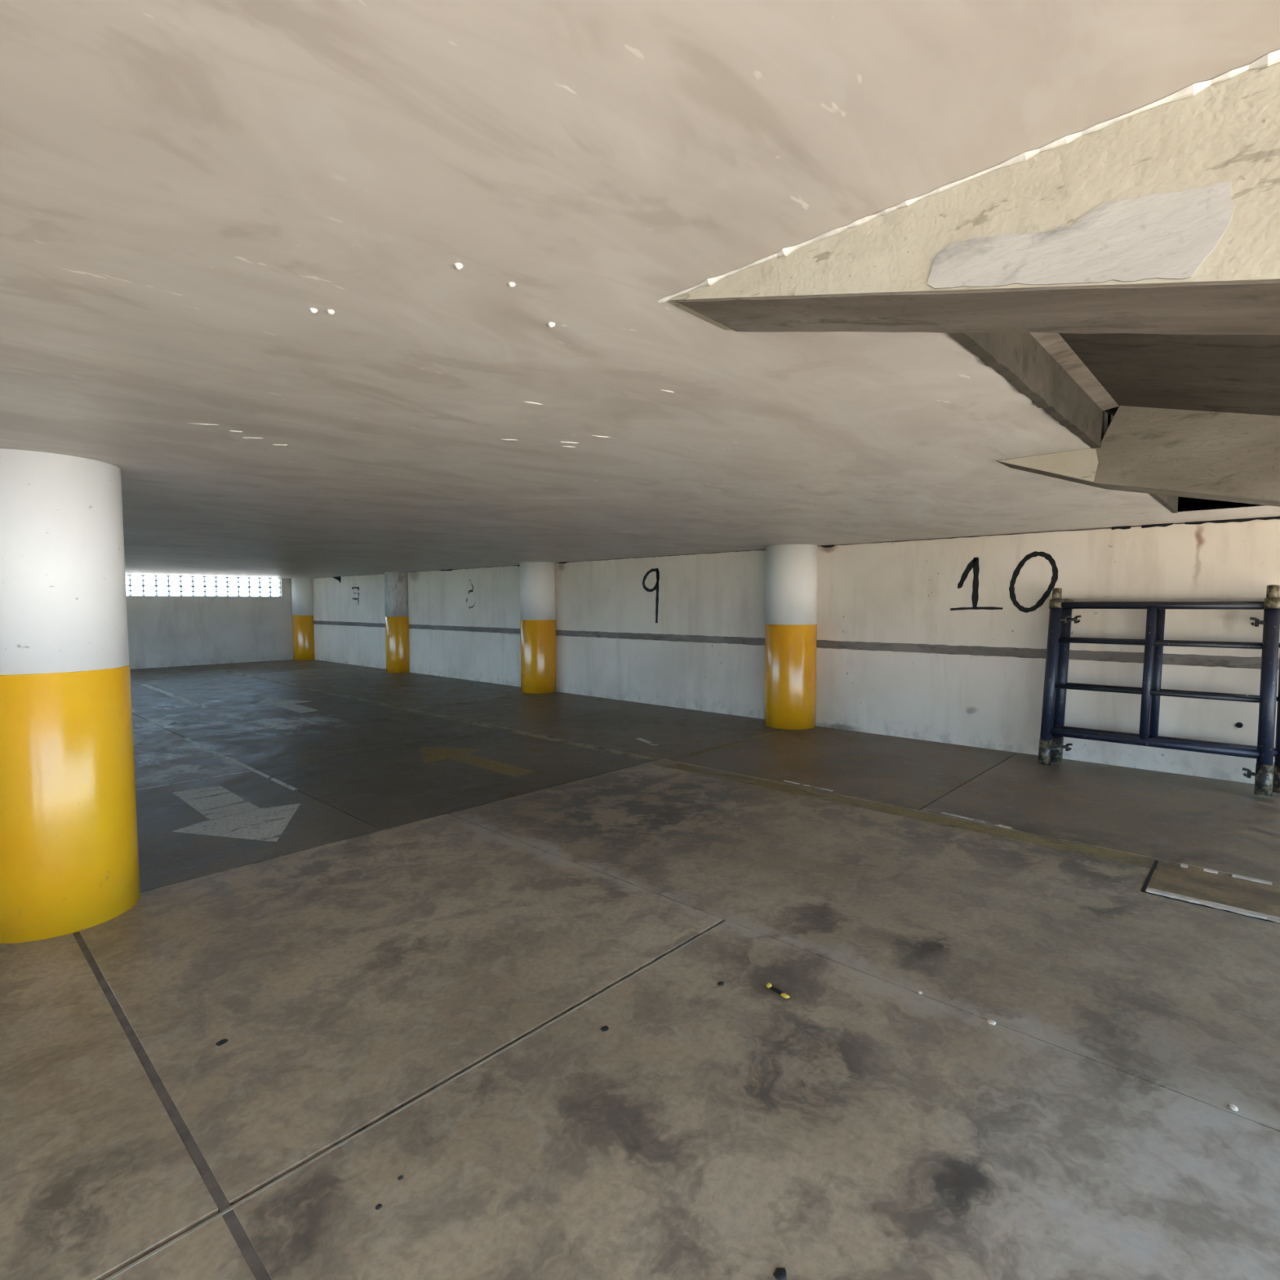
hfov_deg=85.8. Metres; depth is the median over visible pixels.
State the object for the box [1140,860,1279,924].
floor hatch
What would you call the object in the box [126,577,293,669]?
wall
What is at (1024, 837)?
painted line
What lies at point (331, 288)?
ceiling
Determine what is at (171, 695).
painted line
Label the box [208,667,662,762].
painted line
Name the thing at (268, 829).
painted arrow
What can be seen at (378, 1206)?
stain
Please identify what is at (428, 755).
painted arrow
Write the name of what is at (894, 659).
wall
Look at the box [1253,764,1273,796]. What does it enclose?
socket
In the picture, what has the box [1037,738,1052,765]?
socket
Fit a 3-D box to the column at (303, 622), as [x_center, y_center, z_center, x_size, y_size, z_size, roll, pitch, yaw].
[-8.946,-0.563,18.384,0.607,2.205,0.607,3,4,43]
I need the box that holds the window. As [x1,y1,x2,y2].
[125,574,280,596]
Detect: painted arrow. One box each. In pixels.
[172,785,300,841]
[250,697,316,712]
[420,746,533,776]
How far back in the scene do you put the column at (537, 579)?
11.34 m
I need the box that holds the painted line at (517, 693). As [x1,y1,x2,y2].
[417,693,522,708]
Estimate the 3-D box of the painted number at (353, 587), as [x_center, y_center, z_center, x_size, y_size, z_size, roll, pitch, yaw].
[-6.830,-1.059,16.534,0.390,0.448,0.002,3,4,43]
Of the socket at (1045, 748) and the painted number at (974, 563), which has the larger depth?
the painted number at (974, 563)
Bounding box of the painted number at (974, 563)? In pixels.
[950,551,1057,613]
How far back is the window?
16.93 m
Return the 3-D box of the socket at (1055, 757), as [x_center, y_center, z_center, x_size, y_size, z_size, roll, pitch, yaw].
[3.824,1.008,6.318,0.098,0.243,0.135,3,4,43]
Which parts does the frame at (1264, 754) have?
post, post, post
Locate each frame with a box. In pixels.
[1037,584,1279,796]
[1050,599,1279,793]
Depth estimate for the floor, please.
2.52 m
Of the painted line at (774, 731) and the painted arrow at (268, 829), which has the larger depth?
the painted line at (774, 731)
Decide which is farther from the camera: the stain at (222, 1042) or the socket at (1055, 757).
the socket at (1055, 757)
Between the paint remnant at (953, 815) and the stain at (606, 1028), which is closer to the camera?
the stain at (606, 1028)
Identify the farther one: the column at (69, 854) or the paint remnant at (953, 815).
the paint remnant at (953, 815)
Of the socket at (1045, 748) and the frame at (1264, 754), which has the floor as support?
the frame at (1264, 754)
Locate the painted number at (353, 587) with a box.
[351,586,359,604]
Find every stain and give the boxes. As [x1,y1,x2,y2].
[215,1038,228,1045]
[375,1204,382,1209]
[600,1025,608,1031]
[773,1267,786,1279]
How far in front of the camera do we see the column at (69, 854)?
3.09 m
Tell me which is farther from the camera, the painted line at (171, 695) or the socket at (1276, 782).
the painted line at (171, 695)
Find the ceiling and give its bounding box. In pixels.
[0,0,1279,577]
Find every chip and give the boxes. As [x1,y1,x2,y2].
[986,1018,995,1025]
[1228,1103,1238,1111]
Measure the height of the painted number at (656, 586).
0.799 m
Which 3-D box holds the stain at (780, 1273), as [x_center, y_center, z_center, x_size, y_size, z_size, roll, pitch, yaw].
[0.315,1.417,1.536,0.029,0.010,0.033,3,4,43]
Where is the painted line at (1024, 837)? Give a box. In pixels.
[661,763,1275,885]
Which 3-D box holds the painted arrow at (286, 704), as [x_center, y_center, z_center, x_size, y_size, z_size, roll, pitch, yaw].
[-5.241,0.959,10.219,1.817,0.006,0.769,2,4,30]
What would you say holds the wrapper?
on the floor
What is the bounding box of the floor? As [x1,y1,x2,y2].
[0,659,1279,1279]
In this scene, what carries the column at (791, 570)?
on the floor
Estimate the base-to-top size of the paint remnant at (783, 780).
0.006 m
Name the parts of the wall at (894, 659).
painted panel, painted panel, painted panel, painted panel, painted panel, painted panel, painted panel, painted panel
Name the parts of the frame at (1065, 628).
post, post, post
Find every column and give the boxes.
[0,448,140,943]
[291,577,315,660]
[384,571,409,672]
[519,561,555,693]
[764,544,817,729]
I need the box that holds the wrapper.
[765,982,790,998]
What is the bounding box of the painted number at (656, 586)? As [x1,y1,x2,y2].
[642,568,659,622]
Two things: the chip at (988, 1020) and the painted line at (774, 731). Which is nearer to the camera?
the chip at (988, 1020)
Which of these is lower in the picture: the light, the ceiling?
the light
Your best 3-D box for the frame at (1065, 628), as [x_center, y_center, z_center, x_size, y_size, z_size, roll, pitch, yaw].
[4.452,0.401,5.850,1.620,1.504,0.356,3,4,43]
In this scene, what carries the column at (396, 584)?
on the floor
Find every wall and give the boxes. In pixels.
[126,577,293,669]
[312,515,1279,783]
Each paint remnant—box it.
[635,737,658,745]
[782,780,833,791]
[924,808,1012,828]
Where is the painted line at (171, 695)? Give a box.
[139,684,208,708]
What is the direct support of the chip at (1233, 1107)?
on the floor
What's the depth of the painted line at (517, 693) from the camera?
10.71 m
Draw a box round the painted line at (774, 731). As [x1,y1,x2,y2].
[689,728,785,755]
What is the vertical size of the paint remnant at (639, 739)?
0.006 m
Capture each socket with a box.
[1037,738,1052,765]
[1050,737,1063,763]
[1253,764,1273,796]
[1272,762,1279,793]

